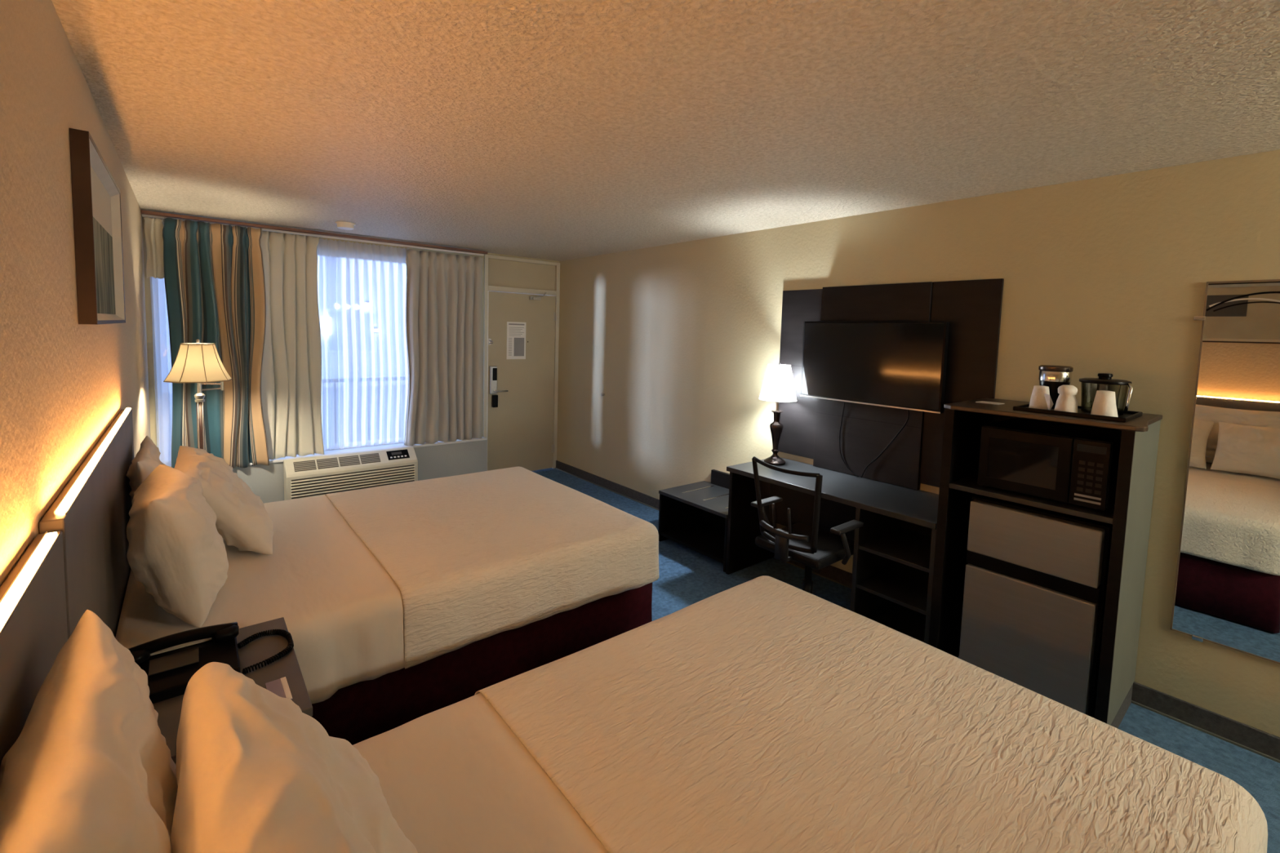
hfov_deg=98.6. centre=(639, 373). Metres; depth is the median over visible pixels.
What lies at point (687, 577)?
floor
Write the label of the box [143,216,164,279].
curtain
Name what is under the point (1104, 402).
paper cup
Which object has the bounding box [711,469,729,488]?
backsplash
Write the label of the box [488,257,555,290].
transom panel
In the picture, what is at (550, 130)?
ceiling
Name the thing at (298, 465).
vent
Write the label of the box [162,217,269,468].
drape
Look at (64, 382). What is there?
wall
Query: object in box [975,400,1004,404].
card
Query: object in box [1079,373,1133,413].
ice bucket
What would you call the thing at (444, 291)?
curtain
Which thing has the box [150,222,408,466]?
sheer curtain
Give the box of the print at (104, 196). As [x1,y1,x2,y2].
[90,165,115,314]
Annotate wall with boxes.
[0,0,150,586]
[142,216,559,446]
[232,439,487,503]
[556,149,1279,737]
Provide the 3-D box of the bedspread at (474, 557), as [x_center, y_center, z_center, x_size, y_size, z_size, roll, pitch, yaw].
[-0.877,0.891,3.102,1.328,0.295,1.626,-2,6,-39]
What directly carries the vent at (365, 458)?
attached to the air conditioner
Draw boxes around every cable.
[839,401,858,477]
[861,409,909,477]
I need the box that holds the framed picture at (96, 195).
[69,128,125,324]
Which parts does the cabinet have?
panel, panel, panel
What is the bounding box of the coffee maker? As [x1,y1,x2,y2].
[1038,364,1073,408]
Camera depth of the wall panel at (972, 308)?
3.38 m
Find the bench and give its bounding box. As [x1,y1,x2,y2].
[657,469,729,572]
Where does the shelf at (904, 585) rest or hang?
attached to the desk
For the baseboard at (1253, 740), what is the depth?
2.44 m
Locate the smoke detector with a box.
[334,221,355,230]
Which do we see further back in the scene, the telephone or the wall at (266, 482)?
the wall at (266, 482)
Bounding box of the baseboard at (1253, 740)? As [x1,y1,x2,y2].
[555,460,1279,763]
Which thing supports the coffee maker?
on the serving tray
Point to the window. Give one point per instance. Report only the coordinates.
(155, 397)
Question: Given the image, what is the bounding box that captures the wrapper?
[1044,393,1053,409]
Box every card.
[265,676,292,699]
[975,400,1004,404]
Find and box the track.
[141,209,487,255]
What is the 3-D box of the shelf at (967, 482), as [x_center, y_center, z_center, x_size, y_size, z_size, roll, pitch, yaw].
[1.883,0.555,2.574,0.544,0.023,0.607,-2,6,-39]
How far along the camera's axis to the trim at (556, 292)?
6.12 m
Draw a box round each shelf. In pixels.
[856,562,928,614]
[858,527,931,573]
[864,600,925,642]
[949,473,1114,524]
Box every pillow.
[0,609,177,852]
[126,435,165,504]
[126,464,228,627]
[169,662,417,852]
[173,445,273,555]
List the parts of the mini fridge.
fridge door, freezer door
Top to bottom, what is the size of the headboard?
1.242 m
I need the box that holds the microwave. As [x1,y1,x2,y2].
[977,418,1121,512]
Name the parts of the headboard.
panel, panel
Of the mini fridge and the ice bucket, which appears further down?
the mini fridge
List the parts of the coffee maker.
lid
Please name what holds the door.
in the wall at (147, 280)
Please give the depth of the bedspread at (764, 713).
1.33 m
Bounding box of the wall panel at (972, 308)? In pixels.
[777,278,1004,490]
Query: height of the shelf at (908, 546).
0.020 m
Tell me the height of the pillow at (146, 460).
0.450 m
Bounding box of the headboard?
[0,407,133,766]
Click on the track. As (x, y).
(150, 214)
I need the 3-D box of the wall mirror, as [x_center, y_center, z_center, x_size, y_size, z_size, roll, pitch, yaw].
[2.576,0.406,2.163,0.013,1.546,0.657,-2,6,-39]
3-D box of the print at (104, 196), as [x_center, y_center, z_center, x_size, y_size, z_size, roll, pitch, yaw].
[-1.910,-0.452,1.942,0.006,0.482,0.892,-2,6,-39]
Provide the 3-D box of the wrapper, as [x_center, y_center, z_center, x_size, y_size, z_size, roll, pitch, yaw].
[1.811,0.129,2.435,0.037,0.075,0.029,4,5,27]
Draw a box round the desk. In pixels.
[725,457,938,644]
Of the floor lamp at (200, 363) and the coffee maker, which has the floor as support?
the floor lamp at (200, 363)
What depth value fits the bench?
4.35 m
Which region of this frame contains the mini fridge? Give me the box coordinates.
[959,494,1112,718]
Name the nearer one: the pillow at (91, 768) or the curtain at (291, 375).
the pillow at (91, 768)
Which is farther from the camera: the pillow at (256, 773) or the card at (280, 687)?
the card at (280, 687)
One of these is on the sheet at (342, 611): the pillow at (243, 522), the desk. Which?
the pillow at (243, 522)
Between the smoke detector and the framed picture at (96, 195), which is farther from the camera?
the smoke detector
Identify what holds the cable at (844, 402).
hanging from the television
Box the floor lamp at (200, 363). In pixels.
[163,338,231,449]
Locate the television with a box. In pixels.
[800,321,949,413]
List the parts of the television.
trim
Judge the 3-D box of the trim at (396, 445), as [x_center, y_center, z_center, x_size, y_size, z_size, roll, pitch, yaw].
[-2.768,0.723,5.135,2.675,0.020,0.335,-2,6,-39]
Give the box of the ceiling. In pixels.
[51,0,1279,261]
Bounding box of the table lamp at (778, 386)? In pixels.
[759,362,796,465]
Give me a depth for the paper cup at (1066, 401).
2.35 m
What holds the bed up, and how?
on the floor
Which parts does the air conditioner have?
louver blade, louver blade, louver blade, louver blade, louver blade, louver blade, louver blade, control panel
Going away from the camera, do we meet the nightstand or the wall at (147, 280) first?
the nightstand
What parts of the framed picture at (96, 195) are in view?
frame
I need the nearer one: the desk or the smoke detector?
the desk
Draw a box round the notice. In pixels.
[506,321,525,359]
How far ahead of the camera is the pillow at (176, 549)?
1.76 m
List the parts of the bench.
panel, panel, panel, panel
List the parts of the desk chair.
frame, seat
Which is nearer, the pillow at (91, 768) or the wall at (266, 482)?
the pillow at (91, 768)
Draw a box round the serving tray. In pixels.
[1013,403,1142,422]
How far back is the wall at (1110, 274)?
2.92 m
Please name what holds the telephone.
on the nightstand
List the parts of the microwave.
door, control panel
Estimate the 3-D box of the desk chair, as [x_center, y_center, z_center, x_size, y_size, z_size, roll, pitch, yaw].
[0.936,0.962,3.117,0.546,0.965,0.580,-2,6,-39]
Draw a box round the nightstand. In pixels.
[152,617,312,764]
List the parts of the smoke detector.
mounting plate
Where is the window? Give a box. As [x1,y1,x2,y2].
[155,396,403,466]
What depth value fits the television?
3.35 m
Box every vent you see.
[293,460,316,471]
[316,457,338,469]
[338,455,359,466]
[360,453,380,463]
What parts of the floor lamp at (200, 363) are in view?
lamp shade, metal rod, metal rod, swing arm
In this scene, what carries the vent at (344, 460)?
attached to the air conditioner
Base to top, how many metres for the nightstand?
0.700 m
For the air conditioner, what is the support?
attached to the wall at (266, 482)
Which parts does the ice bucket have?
lid, lid knob, handle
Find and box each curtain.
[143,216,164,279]
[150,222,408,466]
[260,231,324,459]
[404,248,483,445]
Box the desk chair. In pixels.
[751,456,863,608]
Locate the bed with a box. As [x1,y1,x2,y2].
[311,582,652,745]
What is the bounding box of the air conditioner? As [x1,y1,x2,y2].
[283,446,417,500]
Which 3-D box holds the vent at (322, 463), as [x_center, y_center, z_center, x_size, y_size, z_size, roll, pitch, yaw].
[-2.737,0.790,4.823,0.160,0.066,0.080,-2,6,-39]
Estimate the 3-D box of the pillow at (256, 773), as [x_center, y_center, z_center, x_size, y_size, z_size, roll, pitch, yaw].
[-0.484,0.737,0.817,0.320,0.380,0.814,-2,6,-42]
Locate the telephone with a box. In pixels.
[127,621,293,703]
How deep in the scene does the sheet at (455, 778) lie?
1.20 m
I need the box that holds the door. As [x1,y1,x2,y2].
[486,291,557,471]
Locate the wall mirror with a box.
[1169,279,1279,664]
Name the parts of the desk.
panel, modesty panel, divider panel, panel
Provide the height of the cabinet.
1.345 m
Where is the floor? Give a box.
[531,467,1279,852]
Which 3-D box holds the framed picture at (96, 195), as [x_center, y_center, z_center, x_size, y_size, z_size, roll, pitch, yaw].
[-1.901,-0.453,1.950,0.039,0.550,0.960,-2,6,-39]
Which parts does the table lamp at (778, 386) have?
lamp stem, lamp shade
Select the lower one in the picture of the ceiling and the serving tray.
the serving tray
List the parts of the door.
lock plate, handle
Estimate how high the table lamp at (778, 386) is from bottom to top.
0.708 m
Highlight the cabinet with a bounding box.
[928,398,1162,728]
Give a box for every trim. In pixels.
[169,436,486,466]
[482,253,559,468]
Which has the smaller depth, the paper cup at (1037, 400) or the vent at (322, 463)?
the paper cup at (1037, 400)
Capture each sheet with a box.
[115,495,404,703]
[352,693,608,852]
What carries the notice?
attached to the door
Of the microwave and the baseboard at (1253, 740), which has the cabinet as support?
the microwave
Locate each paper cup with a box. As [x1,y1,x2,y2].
[1028,385,1049,409]
[1053,384,1077,413]
[1090,390,1118,417]
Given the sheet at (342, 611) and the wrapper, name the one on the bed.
the sheet at (342, 611)
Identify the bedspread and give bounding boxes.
[324,466,658,669]
[474,575,1267,852]
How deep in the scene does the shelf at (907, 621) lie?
3.12 m

